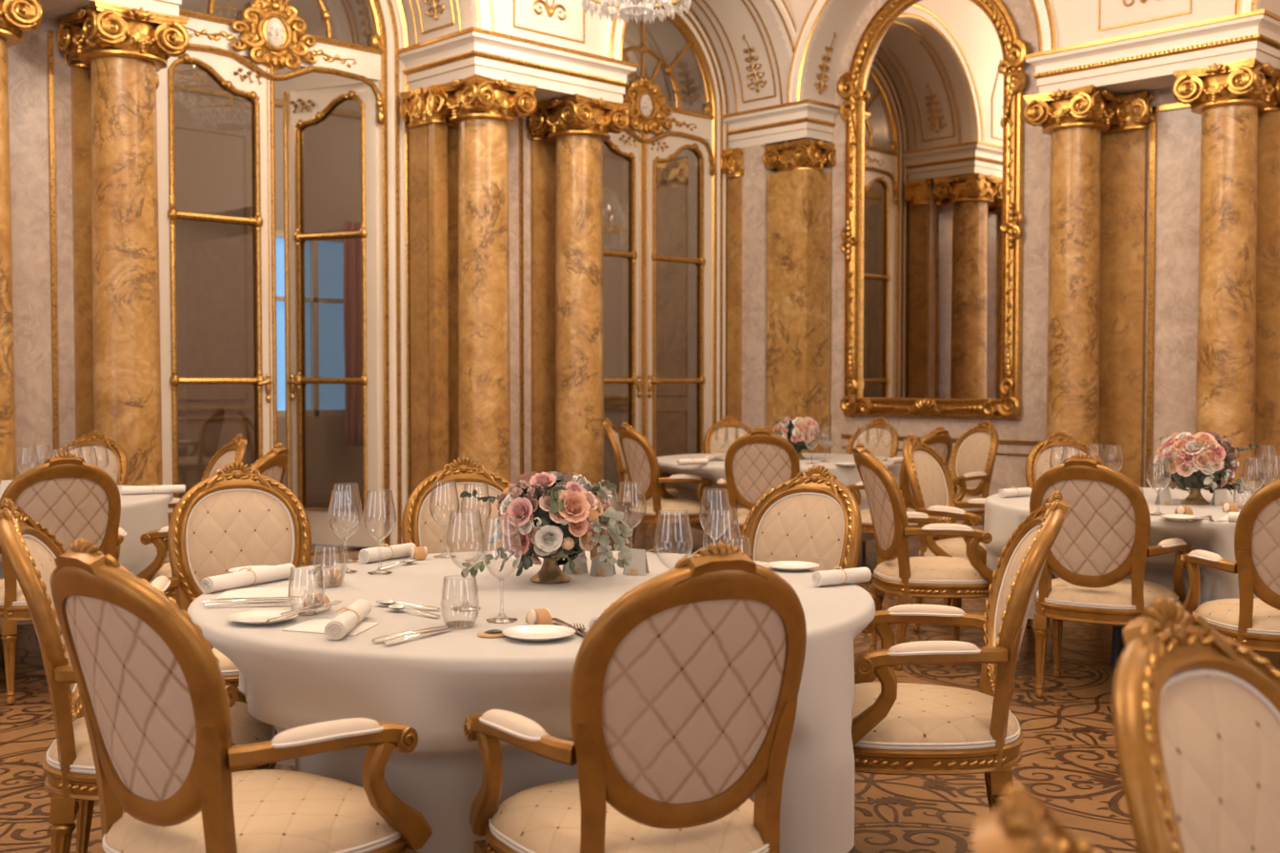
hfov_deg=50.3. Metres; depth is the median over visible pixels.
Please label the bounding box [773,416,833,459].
centrepiece
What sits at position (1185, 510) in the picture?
party favour
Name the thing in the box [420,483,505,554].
cushion
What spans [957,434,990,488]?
cushion
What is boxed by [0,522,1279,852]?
floor
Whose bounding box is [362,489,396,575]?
wine glass
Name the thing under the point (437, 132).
pilaster
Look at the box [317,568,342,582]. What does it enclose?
party favour
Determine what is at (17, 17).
marble column
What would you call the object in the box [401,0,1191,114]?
wall
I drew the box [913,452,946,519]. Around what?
cushion
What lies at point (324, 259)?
window
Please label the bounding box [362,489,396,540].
bowl
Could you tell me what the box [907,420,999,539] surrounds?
armchair
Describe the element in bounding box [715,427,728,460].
wine glass
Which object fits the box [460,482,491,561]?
wine glass
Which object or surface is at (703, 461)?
rolled napkin
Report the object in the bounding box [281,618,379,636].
menu card
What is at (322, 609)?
fork
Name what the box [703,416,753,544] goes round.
armchair
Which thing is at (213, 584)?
rolled napkin
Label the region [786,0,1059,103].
trim
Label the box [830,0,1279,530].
wall
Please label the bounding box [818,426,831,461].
wine glass
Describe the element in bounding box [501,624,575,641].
plate
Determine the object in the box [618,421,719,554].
armchair
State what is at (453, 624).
tumbler
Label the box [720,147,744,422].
pilaster
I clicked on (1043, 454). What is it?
cushion
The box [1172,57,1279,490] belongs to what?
marble column
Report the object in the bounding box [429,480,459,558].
wine glass
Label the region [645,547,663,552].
fork
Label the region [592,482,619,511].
wine glass
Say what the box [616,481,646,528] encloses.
wine glass
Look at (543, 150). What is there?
pilaster
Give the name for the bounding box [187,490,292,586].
cushion
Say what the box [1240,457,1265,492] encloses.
wine glass
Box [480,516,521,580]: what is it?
bowl
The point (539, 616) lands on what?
party favour
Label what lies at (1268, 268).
pilaster
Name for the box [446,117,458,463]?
pilaster
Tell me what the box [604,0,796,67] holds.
trim
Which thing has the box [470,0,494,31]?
trim
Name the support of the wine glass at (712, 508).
on the tablecloth at (429, 684)
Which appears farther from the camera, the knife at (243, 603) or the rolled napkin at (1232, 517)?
the rolled napkin at (1232, 517)
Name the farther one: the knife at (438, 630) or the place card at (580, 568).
the place card at (580, 568)
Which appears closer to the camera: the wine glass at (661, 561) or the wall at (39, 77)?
the wine glass at (661, 561)
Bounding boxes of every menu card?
[215,585,306,599]
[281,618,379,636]
[1217,515,1227,520]
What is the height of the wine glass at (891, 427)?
0.249 m
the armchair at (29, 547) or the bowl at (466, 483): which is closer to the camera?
the armchair at (29, 547)
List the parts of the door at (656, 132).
frame, gilt moulding, handle, handle, gilt moulding, gilt moulding, frame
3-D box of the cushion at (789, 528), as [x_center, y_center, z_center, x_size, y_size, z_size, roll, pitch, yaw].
[0.561,0.439,4.671,0.380,0.419,0.122,2,3,42]
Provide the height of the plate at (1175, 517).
0.014 m
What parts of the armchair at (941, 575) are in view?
panel, post, leg, frame, bead moulding, post, leg, seat, arm, seat rail, bead moulding, arm, leg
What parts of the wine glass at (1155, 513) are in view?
stem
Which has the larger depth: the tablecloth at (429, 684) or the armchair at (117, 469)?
the armchair at (117, 469)
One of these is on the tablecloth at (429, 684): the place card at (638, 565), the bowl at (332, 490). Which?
the place card at (638, 565)
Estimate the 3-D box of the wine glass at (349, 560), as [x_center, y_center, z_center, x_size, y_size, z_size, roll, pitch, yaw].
[-0.938,0.308,4.350,0.099,0.249,0.099,0,2,0]
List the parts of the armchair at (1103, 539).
leg, post, leg, panel, frame, seat rail, seat, post, arm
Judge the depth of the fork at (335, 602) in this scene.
3.35 m
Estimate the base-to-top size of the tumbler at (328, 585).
0.116 m
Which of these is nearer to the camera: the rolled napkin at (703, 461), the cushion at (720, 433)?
the rolled napkin at (703, 461)
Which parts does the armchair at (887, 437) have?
leg, bead moulding, frame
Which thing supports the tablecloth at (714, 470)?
on the round table
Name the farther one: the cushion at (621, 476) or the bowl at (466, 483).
the cushion at (621, 476)
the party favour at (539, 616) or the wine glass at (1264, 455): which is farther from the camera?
the wine glass at (1264, 455)
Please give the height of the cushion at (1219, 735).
0.419 m
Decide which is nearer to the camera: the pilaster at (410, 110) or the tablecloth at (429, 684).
the tablecloth at (429, 684)
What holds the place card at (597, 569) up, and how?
on the tablecloth at (429, 684)
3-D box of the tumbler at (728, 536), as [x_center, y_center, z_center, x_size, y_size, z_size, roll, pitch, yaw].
[0.284,0.385,4.014,0.090,0.116,0.090,0,2,0]
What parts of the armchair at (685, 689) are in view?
leg, bead moulding, arm, post, seat, seat rail, frame, panel, post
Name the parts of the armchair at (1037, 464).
frame, bead moulding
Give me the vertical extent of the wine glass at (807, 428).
0.249 m
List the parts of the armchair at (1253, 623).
arm, seat, seat rail, post, frame, panel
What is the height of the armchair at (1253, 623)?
1.050 m
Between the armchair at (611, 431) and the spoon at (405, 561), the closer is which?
the spoon at (405, 561)
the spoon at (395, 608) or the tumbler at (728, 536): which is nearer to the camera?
the spoon at (395, 608)
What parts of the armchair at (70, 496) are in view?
leg, post, seat, seat rail, frame, panel, post, arm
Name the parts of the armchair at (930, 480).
leg, post, frame, bead moulding, leg, post, arm, seat, arm, leg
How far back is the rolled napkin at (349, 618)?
3.10 m
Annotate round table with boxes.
[1110,625,1125,667]
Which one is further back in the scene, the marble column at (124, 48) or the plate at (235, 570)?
the marble column at (124, 48)
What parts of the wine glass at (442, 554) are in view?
stem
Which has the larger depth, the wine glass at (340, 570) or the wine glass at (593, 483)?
the wine glass at (593, 483)
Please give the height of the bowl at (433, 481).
0.151 m
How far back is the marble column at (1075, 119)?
10.74 m
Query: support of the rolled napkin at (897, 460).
on the tablecloth at (714, 470)
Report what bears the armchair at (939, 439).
on the floor at (1070, 764)
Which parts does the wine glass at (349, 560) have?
stem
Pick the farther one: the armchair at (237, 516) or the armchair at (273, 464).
the armchair at (273, 464)
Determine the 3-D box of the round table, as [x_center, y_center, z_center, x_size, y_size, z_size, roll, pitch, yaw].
[2.600,0.744,6.529,1.770,0.755,1.770,1,2,23]
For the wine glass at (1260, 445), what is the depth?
6.94 m
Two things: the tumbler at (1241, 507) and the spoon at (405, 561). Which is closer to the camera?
the spoon at (405, 561)
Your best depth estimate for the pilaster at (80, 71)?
8.70 m
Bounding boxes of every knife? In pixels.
[202,599,294,603]
[204,601,297,606]
[371,625,444,642]
[382,627,452,644]
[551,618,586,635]
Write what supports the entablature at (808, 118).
attached to the wall at (746, 36)
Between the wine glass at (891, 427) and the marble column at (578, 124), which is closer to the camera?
the wine glass at (891, 427)
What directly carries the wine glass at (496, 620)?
on the tablecloth at (429, 684)
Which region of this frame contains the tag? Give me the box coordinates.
[477,629,505,638]
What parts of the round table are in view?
leg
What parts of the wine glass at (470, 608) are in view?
stem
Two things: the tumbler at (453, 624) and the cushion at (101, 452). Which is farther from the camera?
the cushion at (101, 452)
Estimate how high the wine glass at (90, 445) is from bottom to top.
0.249 m
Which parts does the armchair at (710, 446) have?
leg, frame, bead moulding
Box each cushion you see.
[22,537,74,691]
[71,447,117,481]
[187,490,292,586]
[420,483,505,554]
[612,431,627,480]
[711,428,747,453]
[755,495,843,571]
[854,429,891,457]
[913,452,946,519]
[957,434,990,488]
[995,527,1039,641]
[1037,448,1084,479]
[1159,675,1279,852]
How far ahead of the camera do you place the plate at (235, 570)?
4.13 m
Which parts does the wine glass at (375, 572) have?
stem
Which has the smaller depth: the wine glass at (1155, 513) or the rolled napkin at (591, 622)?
the rolled napkin at (591, 622)
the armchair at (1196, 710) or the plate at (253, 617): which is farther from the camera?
the plate at (253, 617)
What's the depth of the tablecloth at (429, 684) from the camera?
3.12 m
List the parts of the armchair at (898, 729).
arm, arm, bead moulding, seat, seat rail, post, leg, leg, post, bead moulding, frame, panel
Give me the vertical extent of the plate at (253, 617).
0.014 m
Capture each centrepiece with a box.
[460,471,633,583]
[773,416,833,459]
[1152,430,1259,504]
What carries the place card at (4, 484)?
on the tablecloth at (141, 514)
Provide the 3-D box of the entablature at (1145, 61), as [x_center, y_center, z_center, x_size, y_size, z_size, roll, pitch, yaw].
[4.130,-2.800,10.623,1.144,0.326,1.888,-2,3,-44]
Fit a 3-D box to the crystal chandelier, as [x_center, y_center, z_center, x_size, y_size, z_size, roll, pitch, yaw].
[-0.018,-3.897,8.775,1.516,2.517,1.519,-2,3,-44]
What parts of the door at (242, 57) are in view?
frame, gilt moulding, handle, gilt moulding, handle, gilt moulding, frame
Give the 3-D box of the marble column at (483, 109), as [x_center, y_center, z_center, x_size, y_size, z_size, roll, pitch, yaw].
[-1.210,-0.829,10.560,0.611,3.627,0.611,-2,3,-44]
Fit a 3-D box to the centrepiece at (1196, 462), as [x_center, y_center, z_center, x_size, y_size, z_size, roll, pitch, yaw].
[2.619,0.191,6.384,0.525,0.346,0.448,2,3,44]
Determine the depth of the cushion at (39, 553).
3.43 m
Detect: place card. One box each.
[0,480,12,496]
[562,550,588,574]
[589,549,616,576]
[622,548,649,575]
[1154,488,1173,505]
[1210,489,1229,506]
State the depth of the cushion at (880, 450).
10.98 m
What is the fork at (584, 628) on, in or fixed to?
on the tablecloth at (429, 684)
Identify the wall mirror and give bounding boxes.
[836,0,1029,419]
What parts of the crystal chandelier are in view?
stem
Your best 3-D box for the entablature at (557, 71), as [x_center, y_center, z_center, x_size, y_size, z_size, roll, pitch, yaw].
[-0.976,-2.813,10.984,1.708,0.326,1.024,-2,3,-44]
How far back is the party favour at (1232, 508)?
5.97 m
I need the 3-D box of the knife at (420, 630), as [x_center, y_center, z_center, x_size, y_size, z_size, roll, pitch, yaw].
[-0.522,0.468,3.089,0.019,0.008,0.230,1,2,34]
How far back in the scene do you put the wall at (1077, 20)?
10.72 m
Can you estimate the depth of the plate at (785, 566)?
4.20 m
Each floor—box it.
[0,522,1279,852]
[306,481,669,556]
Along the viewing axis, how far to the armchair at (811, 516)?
4.67 m
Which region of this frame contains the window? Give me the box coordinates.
[275,230,344,417]
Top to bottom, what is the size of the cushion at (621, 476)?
0.419 m
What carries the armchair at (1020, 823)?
on the floor at (1070, 764)
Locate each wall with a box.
[7,16,778,483]
[173,0,832,503]
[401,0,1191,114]
[791,0,1279,104]
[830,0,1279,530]
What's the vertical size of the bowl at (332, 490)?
0.151 m
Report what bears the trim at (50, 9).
attached to the wall at (746, 36)
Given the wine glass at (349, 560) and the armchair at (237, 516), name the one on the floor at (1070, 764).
the armchair at (237, 516)
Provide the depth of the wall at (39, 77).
8.63 m
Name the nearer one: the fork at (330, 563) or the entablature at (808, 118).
the fork at (330, 563)
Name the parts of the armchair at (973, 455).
seat, seat rail, bead moulding, arm, frame, post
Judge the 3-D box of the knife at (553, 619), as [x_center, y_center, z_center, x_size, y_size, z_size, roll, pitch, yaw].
[-0.162,0.464,3.159,0.019,0.008,0.230,-1,2,-24]
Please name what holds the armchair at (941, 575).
on the floor at (1070, 764)
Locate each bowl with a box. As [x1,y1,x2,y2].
[327,489,360,539]
[330,483,361,531]
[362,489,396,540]
[429,480,459,527]
[445,510,484,571]
[460,482,491,530]
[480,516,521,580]
[1146,457,1170,492]
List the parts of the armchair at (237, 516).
arm, post, seat, seat rail, frame, bead moulding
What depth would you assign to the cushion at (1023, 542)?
3.75 m
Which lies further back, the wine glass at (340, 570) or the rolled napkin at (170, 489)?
the rolled napkin at (170, 489)
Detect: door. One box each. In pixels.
[155,0,411,547]
[602,0,728,523]
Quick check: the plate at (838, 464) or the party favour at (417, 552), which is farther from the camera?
the plate at (838, 464)
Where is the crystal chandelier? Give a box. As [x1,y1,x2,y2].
[580,0,691,21]
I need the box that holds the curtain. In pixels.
[343,220,362,446]
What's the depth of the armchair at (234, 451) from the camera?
7.52 m
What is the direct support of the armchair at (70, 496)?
on the floor at (1070, 764)
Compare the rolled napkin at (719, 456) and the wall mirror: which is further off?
the wall mirror
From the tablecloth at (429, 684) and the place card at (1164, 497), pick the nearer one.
the tablecloth at (429, 684)
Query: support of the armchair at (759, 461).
on the floor at (1070, 764)
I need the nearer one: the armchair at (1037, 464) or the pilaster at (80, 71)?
the armchair at (1037, 464)
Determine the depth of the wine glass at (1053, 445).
6.94 m
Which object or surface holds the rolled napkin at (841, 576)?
on the tablecloth at (429, 684)
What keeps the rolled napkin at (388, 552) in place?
on the tablecloth at (429, 684)
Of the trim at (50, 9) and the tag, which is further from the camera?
the trim at (50, 9)
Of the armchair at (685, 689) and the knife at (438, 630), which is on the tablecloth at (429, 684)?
the knife at (438, 630)
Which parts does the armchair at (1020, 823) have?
frame, bead moulding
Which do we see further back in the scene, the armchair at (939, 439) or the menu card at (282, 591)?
the armchair at (939, 439)
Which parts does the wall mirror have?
carved moulding, carved moulding, carved moulding, carved moulding, carved moulding, carved moulding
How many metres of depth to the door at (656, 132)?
12.94 m
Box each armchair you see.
[0,451,126,704]
[0,498,277,852]
[49,538,432,852]
[53,430,128,485]
[136,442,288,599]
[150,461,311,690]
[163,434,247,563]
[401,457,511,554]
[463,540,806,852]
[602,418,685,553]
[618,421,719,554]
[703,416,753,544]
[717,426,799,547]
[739,464,861,571]
[845,417,899,555]
[846,425,952,540]
[851,490,1070,810]
[852,442,993,670]
[902,434,1031,631]
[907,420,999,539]
[972,782,1104,852]
[1025,430,1104,624]
[1029,452,1192,698]
[1111,597,1279,852]
[1180,480,1279,653]
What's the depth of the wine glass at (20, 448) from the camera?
6.70 m
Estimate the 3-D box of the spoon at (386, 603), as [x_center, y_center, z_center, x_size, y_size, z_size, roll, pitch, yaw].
[-0.593,0.454,3.467,0.193,0.011,0.038,1,2,26]
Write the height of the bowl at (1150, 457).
0.151 m
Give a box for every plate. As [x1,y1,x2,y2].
[226,609,298,625]
[228,565,273,573]
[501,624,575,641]
[765,560,819,571]
[833,462,855,465]
[1160,514,1201,520]
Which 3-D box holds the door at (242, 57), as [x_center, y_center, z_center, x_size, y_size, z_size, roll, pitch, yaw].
[-2.974,-1.564,10.327,2.356,5.114,0.955,-2,3,-44]
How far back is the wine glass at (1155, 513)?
5.85 m
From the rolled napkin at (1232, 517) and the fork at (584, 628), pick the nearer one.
the fork at (584, 628)
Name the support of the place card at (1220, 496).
on the tablecloth at (1003, 516)
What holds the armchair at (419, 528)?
on the floor at (1070, 764)
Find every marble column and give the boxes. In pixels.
[0,0,41,484]
[56,0,189,485]
[428,73,537,481]
[528,93,630,545]
[1022,84,1125,455]
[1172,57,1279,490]
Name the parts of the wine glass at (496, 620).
stem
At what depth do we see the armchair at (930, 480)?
7.37 m
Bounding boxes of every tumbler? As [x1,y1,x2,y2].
[287,565,324,616]
[313,543,345,588]
[440,575,479,628]
[722,536,751,556]
[1233,481,1254,508]
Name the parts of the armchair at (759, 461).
arm, post, leg, seat rail, seat, panel, frame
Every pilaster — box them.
[63,27,93,439]
[400,87,429,492]
[414,84,452,475]
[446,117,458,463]
[526,125,556,473]
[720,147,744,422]
[761,138,836,453]
[1099,90,1154,487]
[1254,71,1279,491]
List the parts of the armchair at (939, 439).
arm, seat, seat rail, post, frame, panel, leg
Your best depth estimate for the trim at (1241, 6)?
9.72 m
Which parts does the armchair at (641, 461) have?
post, leg, panel, frame, post, leg, arm, seat, seat rail, leg, bead moulding, arm, leg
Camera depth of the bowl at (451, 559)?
3.43 m
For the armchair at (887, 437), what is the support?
on the floor at (1070, 764)
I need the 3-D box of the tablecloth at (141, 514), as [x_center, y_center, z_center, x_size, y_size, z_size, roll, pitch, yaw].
[-3.319,0.615,6.793,1.858,0.526,1.886,-2,3,-44]
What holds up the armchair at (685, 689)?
on the floor at (1070, 764)
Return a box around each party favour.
[302,593,331,609]
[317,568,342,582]
[410,546,427,559]
[525,608,552,625]
[1174,505,1193,515]
[1221,503,1239,512]
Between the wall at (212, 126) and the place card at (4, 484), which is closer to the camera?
the place card at (4, 484)
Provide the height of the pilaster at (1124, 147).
3.619 m
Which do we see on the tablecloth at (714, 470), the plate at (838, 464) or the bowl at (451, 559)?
the plate at (838, 464)
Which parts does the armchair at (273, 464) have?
arm, seat, seat rail, frame, panel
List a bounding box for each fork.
[265,605,331,621]
[280,600,342,616]
[307,560,335,573]
[573,623,585,639]
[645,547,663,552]
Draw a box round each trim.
[38,0,181,19]
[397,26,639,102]
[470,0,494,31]
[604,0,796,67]
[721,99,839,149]
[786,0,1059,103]
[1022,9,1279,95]
[1234,0,1260,14]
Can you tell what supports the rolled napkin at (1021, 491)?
on the tablecloth at (1003, 516)
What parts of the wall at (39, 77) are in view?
gilt trim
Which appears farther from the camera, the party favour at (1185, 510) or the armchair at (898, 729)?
the party favour at (1185, 510)
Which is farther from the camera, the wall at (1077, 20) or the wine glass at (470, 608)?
the wall at (1077, 20)
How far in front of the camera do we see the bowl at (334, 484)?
4.34 m
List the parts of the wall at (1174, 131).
gilt trim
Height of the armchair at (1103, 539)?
1.050 m
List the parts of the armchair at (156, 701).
post, panel, frame, bead moulding, post, arm, seat, seat rail, arm, bead moulding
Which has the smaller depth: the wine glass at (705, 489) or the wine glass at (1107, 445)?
the wine glass at (705, 489)
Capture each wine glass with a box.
[17,447,39,474]
[30,444,51,467]
[88,444,108,471]
[327,489,360,574]
[330,483,361,562]
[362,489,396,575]
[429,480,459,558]
[445,510,484,611]
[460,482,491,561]
[480,516,521,623]
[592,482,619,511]
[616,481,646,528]
[654,510,693,569]
[699,488,731,542]
[702,507,740,548]
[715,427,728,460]
[804,427,819,463]
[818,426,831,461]
[880,426,893,460]
[1049,444,1068,467]
[1102,444,1122,471]
[1146,457,1170,516]
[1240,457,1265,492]
[1255,444,1277,476]
[1260,455,1279,485]
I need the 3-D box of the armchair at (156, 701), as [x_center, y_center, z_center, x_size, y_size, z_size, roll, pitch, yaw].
[-0.836,0.723,2.772,0.658,1.050,0.678,1,2,38]
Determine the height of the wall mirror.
3.941 m
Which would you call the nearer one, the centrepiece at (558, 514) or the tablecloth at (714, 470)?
the centrepiece at (558, 514)
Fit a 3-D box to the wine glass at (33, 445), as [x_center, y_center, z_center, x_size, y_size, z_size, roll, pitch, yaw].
[-3.079,0.218,7.008,0.099,0.249,0.099,0,2,0]
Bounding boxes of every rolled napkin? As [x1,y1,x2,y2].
[120,483,185,495]
[200,563,296,593]
[324,599,371,639]
[358,542,416,563]
[588,606,608,628]
[676,458,708,465]
[701,453,722,460]
[811,565,871,586]
[887,456,903,464]
[998,486,1032,498]
[1227,512,1239,522]
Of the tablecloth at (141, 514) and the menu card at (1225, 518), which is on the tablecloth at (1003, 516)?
the menu card at (1225, 518)
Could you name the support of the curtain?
hanging from the wall at (212, 126)
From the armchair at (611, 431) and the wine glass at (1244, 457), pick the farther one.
the armchair at (611, 431)
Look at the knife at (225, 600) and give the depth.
3.54 m
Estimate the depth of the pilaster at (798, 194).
12.95 m
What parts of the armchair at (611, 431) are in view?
frame, bead moulding, post, leg, seat rail, leg, arm, seat, leg, leg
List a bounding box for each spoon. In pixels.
[376,600,439,609]
[378,560,417,569]
[386,605,440,618]
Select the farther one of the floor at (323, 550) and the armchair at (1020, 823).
the floor at (323, 550)
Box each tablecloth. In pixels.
[0,484,172,624]
[187,550,875,852]
[657,453,900,540]
[983,487,1258,627]
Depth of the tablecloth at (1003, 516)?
5.96 m
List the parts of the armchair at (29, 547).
panel, frame, bead moulding, post, leg, post, leg, arm, seat rail, seat, bead moulding, arm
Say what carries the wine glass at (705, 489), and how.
on the tablecloth at (429, 684)
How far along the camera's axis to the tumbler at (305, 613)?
3.37 m
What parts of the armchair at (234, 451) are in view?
arm, arm, bead moulding, frame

